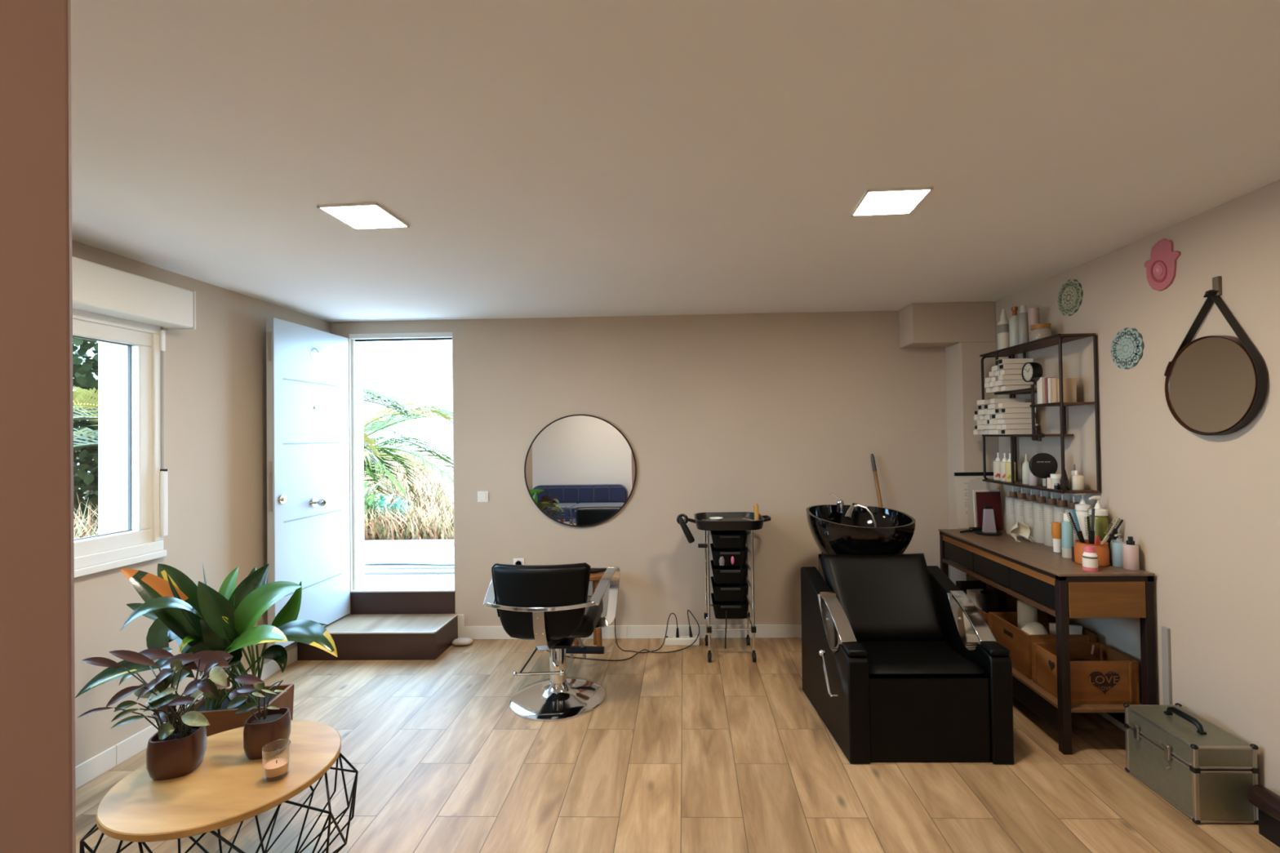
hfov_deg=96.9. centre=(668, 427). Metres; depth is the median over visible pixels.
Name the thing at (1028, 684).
shelf
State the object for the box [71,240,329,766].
wall
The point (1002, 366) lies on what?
box
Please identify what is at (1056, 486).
pot
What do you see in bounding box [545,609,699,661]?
lead
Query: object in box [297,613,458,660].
step
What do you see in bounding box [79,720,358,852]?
coffee table
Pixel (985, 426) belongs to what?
box
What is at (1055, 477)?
pot
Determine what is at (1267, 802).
chair
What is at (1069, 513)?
comb
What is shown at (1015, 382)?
box
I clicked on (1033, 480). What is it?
bottle
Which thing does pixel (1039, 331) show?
jar
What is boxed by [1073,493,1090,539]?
soap bottle
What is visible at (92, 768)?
baseboard
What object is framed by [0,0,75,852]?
wall
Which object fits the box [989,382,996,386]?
box
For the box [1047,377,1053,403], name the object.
book
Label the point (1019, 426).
box
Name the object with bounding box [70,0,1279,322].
ceiling
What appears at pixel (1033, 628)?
towel
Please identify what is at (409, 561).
plastic sheet
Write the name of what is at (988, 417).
box
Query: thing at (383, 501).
shrub
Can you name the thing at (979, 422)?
box
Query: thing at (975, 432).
box
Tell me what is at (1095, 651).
packet
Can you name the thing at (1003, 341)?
bottle
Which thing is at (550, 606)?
chair
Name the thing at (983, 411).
box
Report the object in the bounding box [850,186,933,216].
recessed light
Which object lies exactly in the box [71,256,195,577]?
window
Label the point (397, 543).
kerb
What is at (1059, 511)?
pump bottle
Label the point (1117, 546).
pump bottle
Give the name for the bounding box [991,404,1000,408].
box
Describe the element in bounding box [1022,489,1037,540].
pump bottle
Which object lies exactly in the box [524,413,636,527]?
wall mirror
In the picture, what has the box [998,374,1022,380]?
box
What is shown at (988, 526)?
card stand
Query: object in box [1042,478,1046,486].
bottle
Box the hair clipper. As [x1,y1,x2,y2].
[678,516,694,543]
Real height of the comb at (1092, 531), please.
0.251 m
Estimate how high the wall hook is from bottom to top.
0.080 m
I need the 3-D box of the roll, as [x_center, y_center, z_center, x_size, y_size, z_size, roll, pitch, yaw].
[2.087,1.166,3.294,0.100,0.318,0.171,-1,-1,31]
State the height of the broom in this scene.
1.388 m
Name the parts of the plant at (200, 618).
stem, planter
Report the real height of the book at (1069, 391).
0.135 m
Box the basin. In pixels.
[806,504,915,555]
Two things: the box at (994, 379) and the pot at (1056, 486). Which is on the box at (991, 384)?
the box at (994, 379)
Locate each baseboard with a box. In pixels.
[75,646,297,789]
[457,624,801,639]
[1097,712,1124,731]
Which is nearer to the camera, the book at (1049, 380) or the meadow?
the book at (1049, 380)
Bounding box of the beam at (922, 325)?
[898,301,995,348]
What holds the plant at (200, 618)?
on the floor
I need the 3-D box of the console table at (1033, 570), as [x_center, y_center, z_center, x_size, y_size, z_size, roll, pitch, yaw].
[2.110,1.135,3.336,0.447,0.860,1.289,-1,-1,2]
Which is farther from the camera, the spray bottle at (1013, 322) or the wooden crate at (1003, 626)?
the spray bottle at (1013, 322)
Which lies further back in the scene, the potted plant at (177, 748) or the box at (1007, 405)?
the box at (1007, 405)
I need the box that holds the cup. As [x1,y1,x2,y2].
[1074,539,1109,566]
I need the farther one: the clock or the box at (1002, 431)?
the box at (1002, 431)
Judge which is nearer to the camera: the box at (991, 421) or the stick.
the stick
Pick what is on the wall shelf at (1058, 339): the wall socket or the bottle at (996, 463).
the bottle at (996, 463)
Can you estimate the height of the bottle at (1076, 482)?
0.105 m
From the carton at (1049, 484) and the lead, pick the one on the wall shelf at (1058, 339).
the carton at (1049, 484)
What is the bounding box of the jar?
[1029,323,1052,341]
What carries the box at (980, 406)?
on the box
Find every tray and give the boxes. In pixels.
[676,511,771,530]
[706,516,750,520]
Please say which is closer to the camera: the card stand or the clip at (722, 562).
the card stand
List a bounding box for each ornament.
[1057,279,1083,315]
[1111,327,1144,368]
[1143,239,1181,291]
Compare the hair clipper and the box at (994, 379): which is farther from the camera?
the hair clipper
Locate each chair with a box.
[483,562,620,721]
[800,493,1013,764]
[1247,784,1279,848]
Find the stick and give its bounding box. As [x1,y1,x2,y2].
[1071,546,1074,561]
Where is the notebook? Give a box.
[972,489,1002,530]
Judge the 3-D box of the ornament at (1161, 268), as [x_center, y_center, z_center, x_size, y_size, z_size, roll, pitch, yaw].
[2.293,-0.755,2.637,0.017,0.235,0.193,-1,-1,2]
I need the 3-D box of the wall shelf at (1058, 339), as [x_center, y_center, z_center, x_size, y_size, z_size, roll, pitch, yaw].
[2.220,-0.071,3.457,0.216,0.865,0.817,-1,-1,2]
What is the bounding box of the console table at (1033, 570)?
[937,528,1156,755]
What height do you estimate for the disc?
0.146 m
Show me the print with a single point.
(1100, 682)
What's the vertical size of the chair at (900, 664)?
1.148 m
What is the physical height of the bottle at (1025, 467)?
0.185 m
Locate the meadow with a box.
[83,450,453,539]
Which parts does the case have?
handle, lid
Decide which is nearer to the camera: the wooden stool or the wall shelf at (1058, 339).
the wall shelf at (1058, 339)
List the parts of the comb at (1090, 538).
handle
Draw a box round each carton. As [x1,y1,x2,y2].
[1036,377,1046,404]
[1044,377,1058,403]
[1046,477,1051,488]
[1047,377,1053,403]
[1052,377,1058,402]
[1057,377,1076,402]
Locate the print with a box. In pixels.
[1088,670,1119,694]
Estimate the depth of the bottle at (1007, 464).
3.63 m
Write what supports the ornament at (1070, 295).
attached to the wall at (1202, 513)
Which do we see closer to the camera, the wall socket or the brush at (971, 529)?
the brush at (971, 529)
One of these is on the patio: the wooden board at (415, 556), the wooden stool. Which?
the wooden board at (415, 556)
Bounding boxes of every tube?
[1027,307,1039,341]
[1051,521,1062,552]
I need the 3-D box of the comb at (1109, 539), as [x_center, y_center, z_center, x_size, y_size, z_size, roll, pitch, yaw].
[2.248,0.567,2.888,0.131,0.204,0.008,-1,-1,6]
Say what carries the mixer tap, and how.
on the chair at (900, 664)
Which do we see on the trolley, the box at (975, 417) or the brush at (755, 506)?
the brush at (755, 506)
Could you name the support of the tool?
on the wooden stool
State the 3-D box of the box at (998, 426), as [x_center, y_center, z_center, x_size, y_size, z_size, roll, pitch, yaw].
[2.172,-0.005,3.566,0.190,0.030,0.048,-1,-1,2]
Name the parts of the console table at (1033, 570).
leg, drawer, drawer, rail, rail, drawer, frame, leg, panel, leg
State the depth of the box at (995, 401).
3.60 m
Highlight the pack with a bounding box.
[966,589,983,609]
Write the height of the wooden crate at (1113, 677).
0.205 m
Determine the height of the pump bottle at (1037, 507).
0.312 m
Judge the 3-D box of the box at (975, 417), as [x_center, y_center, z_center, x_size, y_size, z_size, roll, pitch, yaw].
[2.169,-0.067,3.825,0.190,0.030,0.048,-1,-1,2]
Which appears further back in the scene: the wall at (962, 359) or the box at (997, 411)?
the wall at (962, 359)
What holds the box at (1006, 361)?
on the box at (1002, 366)
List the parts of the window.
sash, sill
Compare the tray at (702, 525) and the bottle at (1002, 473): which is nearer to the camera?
the bottle at (1002, 473)
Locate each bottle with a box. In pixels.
[993,453,1002,479]
[997,308,1009,350]
[1000,453,1007,481]
[1004,453,1016,481]
[1005,486,1017,534]
[1008,306,1017,346]
[1013,488,1027,537]
[1017,305,1029,344]
[1022,453,1029,484]
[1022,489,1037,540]
[1028,469,1038,485]
[1032,491,1047,543]
[1035,453,1042,484]
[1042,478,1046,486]
[1043,493,1057,546]
[1053,494,1069,550]
[1060,470,1069,489]
[1061,513,1073,558]
[1064,496,1079,546]
[1068,470,1084,490]
[1071,464,1075,475]
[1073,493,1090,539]
[1082,545,1097,571]
[1088,495,1109,548]
[1110,528,1118,563]
[1111,533,1125,568]
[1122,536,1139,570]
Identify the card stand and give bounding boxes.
[982,506,996,533]
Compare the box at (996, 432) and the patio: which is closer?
the box at (996, 432)
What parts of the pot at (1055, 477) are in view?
lid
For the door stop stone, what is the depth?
4.21 m
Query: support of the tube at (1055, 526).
on the console table at (1033, 570)
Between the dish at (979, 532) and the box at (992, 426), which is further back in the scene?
the dish at (979, 532)
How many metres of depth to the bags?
2.86 m
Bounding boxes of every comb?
[1066,512,1083,542]
[1069,509,1084,542]
[1084,516,1092,543]
[1087,508,1094,544]
[1100,515,1120,544]
[1106,518,1123,544]
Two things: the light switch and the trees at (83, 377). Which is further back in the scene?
the trees at (83, 377)
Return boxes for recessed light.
[316,201,409,229]
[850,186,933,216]
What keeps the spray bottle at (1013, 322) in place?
on the wall shelf at (1058, 339)
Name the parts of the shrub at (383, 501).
stem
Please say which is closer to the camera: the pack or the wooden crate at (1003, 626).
the wooden crate at (1003, 626)
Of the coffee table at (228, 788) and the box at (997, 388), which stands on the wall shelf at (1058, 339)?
the box at (997, 388)
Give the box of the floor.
[75,637,1279,852]
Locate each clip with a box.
[719,556,724,565]
[730,556,734,564]
[1094,534,1100,544]
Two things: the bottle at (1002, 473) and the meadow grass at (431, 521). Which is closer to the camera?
the bottle at (1002, 473)
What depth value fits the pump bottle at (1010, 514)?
3.75 m
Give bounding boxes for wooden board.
[364,562,426,565]
[364,564,453,569]
[364,568,453,574]
[386,557,453,559]
[410,554,453,558]
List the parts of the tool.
cord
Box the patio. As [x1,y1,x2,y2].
[364,546,453,584]
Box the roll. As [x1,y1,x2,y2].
[1017,600,1037,629]
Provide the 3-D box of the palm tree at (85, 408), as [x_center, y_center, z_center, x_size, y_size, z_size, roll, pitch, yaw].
[-4.743,0.049,5.804,3.538,2.657,3.938,-1,-1,-7]
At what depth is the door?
3.98 m
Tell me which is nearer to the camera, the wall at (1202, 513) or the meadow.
the wall at (1202, 513)
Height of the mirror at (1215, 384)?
0.609 m
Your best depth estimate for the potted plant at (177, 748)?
1.86 m
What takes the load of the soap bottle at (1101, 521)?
on the console table at (1033, 570)
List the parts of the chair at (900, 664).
recline lever, panel, backrest, seat, panel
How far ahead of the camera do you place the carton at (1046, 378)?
3.22 m
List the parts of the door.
lock plate, lock plate, knob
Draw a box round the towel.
[1021,621,1048,635]
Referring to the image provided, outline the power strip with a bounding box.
[664,635,699,645]
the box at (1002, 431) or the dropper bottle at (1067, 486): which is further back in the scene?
the box at (1002, 431)
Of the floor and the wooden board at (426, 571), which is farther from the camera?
the wooden board at (426, 571)
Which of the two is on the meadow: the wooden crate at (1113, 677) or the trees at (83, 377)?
the trees at (83, 377)
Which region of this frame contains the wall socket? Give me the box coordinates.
[513,558,524,564]
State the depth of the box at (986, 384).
3.66 m
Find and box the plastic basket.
[955,580,986,594]
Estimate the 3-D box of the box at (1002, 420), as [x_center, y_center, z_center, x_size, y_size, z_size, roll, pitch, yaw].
[2.166,-0.038,3.515,0.190,0.030,0.048,-1,-1,2]
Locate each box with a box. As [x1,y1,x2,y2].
[973,410,978,415]
[973,415,979,420]
[973,430,980,434]
[975,404,984,409]
[977,419,984,424]
[979,414,984,419]
[980,399,990,404]
[980,409,993,414]
[981,424,988,429]
[982,404,991,409]
[984,382,993,387]
[985,377,991,382]
[986,387,999,392]
[986,414,999,419]
[988,413,995,418]
[989,371,995,377]
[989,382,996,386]
[989,419,1005,424]
[990,398,1025,404]
[990,424,1022,429]
[991,376,997,382]
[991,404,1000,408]
[993,364,1000,370]
[993,408,1011,413]
[994,386,1004,391]
[994,429,1000,434]
[995,358,1032,364]
[995,370,999,376]
[996,424,1021,429]
[997,364,1024,369]
[997,379,1033,386]
[997,407,1035,413]
[997,429,1031,434]
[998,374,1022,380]
[998,402,1031,408]
[998,413,1031,418]
[1000,368,1022,375]
[1000,385,1036,391]
[1000,418,1035,423]
[1001,423,1037,429]
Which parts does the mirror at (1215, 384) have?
glass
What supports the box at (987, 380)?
on the box at (986, 384)
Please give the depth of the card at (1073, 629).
3.10 m
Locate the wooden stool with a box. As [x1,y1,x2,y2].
[573,571,604,654]
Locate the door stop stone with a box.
[452,637,473,645]
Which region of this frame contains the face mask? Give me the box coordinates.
[1009,520,1033,542]
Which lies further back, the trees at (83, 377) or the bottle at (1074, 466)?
the trees at (83, 377)
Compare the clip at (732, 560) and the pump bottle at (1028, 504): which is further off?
the clip at (732, 560)
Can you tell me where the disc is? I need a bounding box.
[1029,453,1057,478]
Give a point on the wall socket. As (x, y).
(516, 561)
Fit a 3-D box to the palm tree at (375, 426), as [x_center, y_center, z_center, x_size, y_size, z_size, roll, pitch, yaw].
[-4.788,0.499,8.157,4.460,1.724,3.383,-1,-1,2]
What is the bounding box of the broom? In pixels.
[871,453,883,507]
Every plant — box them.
[75,562,337,737]
[77,647,233,780]
[215,674,291,759]
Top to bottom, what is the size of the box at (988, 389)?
0.030 m
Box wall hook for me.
[1204,275,1222,295]
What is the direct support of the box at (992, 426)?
on the box
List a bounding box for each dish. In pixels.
[708,516,723,520]
[973,529,1002,535]
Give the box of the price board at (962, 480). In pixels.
[954,471,993,528]
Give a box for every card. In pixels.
[967,477,997,528]
[1048,622,1082,634]
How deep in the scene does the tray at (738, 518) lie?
4.07 m
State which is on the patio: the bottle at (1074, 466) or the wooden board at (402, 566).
the wooden board at (402, 566)
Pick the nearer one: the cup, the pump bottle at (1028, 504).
the cup
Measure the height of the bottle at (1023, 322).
0.262 m
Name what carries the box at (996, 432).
on the wall shelf at (1058, 339)
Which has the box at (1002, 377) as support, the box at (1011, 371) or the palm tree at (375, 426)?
the box at (1011, 371)
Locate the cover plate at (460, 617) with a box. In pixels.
[457,614,464,626]
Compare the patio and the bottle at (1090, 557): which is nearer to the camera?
the bottle at (1090, 557)
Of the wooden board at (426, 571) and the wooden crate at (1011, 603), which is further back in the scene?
the wooden board at (426, 571)
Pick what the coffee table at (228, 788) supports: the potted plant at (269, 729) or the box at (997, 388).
the potted plant at (269, 729)
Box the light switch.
[477,491,488,502]
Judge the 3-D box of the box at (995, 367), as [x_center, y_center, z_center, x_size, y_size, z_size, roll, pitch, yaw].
[2.154,-0.375,3.568,0.190,0.030,0.048,-1,-1,2]
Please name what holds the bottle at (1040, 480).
on the wall shelf at (1058, 339)
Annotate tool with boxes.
[590,568,679,653]
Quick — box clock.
[1021,362,1043,382]
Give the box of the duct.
[1160,626,1172,704]
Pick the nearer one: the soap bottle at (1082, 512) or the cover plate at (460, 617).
the soap bottle at (1082, 512)
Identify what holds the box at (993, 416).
on the box at (991, 421)
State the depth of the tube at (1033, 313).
3.45 m
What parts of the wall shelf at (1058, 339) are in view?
post, frame, shelf rail, post, shelf rail, post, shelf rail, shelf rail, post, post, valve handle, shelf rail, post, frame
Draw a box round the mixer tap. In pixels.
[829,493,868,512]
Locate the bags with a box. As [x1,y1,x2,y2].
[1070,658,1094,661]
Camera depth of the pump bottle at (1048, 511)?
3.35 m
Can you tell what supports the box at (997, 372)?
on the box
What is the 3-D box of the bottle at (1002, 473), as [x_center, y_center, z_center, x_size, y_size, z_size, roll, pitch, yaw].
[2.205,0.260,3.712,0.058,0.182,0.060,-1,-1,2]
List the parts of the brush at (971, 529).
handle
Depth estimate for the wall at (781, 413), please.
4.34 m
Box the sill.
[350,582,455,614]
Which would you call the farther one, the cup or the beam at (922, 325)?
the beam at (922, 325)
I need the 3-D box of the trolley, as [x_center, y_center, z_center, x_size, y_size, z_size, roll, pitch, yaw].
[0.400,1.097,4.031,0.673,1.005,0.450,-1,-1,2]
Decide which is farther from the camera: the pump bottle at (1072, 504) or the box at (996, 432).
the box at (996, 432)
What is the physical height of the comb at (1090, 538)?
0.214 m
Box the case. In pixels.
[1123,702,1258,824]
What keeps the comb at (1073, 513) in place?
in the cup
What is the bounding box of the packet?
[1090,644,1099,658]
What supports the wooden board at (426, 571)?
on the patio
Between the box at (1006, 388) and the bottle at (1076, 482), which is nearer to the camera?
the bottle at (1076, 482)
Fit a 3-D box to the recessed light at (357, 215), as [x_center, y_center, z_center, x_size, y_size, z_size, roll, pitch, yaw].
[-1.248,-0.868,2.334,0.244,0.010,0.244,-1,-1,4]
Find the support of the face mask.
on the console table at (1033, 570)
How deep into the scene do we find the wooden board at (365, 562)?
5.24 m
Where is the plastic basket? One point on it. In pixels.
(963, 586)
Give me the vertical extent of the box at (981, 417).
0.030 m
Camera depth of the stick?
2.96 m
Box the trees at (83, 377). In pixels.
[72,337,98,534]
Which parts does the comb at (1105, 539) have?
handle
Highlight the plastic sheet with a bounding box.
[364,558,453,564]
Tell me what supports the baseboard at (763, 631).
attached to the wall at (781, 413)
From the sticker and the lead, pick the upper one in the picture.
the sticker
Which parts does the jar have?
lid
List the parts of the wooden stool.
leg, leg, seat, leg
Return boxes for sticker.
[310,346,319,360]
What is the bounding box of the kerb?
[364,539,453,547]
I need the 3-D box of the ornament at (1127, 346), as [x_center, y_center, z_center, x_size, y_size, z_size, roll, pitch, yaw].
[2.307,-0.397,2.856,0.012,0.210,0.210,-1,-1,2]
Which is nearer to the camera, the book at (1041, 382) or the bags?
the bags
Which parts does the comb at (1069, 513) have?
handle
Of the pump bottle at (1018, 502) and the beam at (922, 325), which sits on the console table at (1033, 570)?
the pump bottle at (1018, 502)
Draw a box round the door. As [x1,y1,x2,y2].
[266,317,454,647]
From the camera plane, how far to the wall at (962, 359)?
4.05 m
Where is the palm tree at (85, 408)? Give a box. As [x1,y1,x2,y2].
[72,386,414,508]
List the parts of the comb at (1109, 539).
handle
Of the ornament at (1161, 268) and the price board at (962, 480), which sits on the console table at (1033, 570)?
the price board at (962, 480)
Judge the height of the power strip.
0.055 m
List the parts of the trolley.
post, post, drawer, drawer, drawer, drawer, drawer, drawer rail, post, post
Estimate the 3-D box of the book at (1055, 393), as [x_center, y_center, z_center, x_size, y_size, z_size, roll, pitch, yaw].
[2.200,-0.205,3.169,0.088,0.140,0.034,-1,-1,2]
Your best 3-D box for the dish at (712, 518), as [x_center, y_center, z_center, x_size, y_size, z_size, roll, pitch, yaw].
[0.332,0.646,3.974,0.100,0.022,0.100,-1,-1,2]
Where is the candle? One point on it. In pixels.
(277, 766)
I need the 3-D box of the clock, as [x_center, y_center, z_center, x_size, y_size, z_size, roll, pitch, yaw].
[2.126,-0.323,3.313,0.060,0.115,0.115,-1,-1,2]
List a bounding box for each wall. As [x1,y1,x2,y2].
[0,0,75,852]
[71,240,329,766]
[329,311,950,626]
[945,341,999,591]
[995,179,1279,795]
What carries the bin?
in the wooden crate at (1011, 603)
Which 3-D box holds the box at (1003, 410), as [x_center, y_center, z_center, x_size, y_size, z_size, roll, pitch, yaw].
[2.159,-0.104,3.517,0.208,0.030,0.048,-1,-1,2]
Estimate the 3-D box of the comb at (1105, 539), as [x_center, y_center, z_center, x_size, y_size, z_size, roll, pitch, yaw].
[2.241,0.563,2.901,0.139,0.216,0.008,-1,-1,4]
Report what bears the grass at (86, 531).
on the garden
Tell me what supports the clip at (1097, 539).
in the cup
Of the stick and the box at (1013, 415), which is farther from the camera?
the box at (1013, 415)
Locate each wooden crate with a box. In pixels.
[976,594,1039,626]
[987,611,1097,679]
[1031,642,1139,704]
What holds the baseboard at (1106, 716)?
attached to the wall at (1202, 513)
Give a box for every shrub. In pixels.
[364,480,388,527]
[365,493,417,524]
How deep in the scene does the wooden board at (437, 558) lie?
5.46 m
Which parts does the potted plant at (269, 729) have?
stem, pot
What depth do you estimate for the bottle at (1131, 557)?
2.76 m
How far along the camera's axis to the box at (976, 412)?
3.82 m
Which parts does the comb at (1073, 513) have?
handle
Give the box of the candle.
[262,742,290,782]
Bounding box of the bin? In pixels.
[980,590,1005,613]
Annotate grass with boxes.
[73,493,98,538]
[364,458,453,540]
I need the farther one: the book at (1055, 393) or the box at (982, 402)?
the box at (982, 402)
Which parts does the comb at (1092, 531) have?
handle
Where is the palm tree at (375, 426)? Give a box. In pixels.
[363,400,453,499]
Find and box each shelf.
[979,333,1100,493]
[1012,666,1142,712]
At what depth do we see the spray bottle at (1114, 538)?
2.90 m
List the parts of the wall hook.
plate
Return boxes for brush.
[752,503,759,520]
[960,526,982,533]
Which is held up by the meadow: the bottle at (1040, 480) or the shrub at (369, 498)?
the shrub at (369, 498)
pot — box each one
[1049,473,1061,488]
[1053,483,1059,489]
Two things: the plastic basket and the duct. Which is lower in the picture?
the duct
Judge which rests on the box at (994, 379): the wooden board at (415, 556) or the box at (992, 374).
the box at (992, 374)
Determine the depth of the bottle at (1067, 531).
3.04 m
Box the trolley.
[676,511,771,662]
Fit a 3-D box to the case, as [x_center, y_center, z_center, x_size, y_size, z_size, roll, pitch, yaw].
[2.175,1.379,2.387,0.267,0.345,0.364,-1,-1,2]
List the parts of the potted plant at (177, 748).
stem, pot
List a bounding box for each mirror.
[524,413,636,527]
[1164,289,1267,435]
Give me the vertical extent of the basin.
0.281 m
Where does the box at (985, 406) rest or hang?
on the box at (983, 411)
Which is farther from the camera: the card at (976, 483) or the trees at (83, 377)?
the trees at (83, 377)

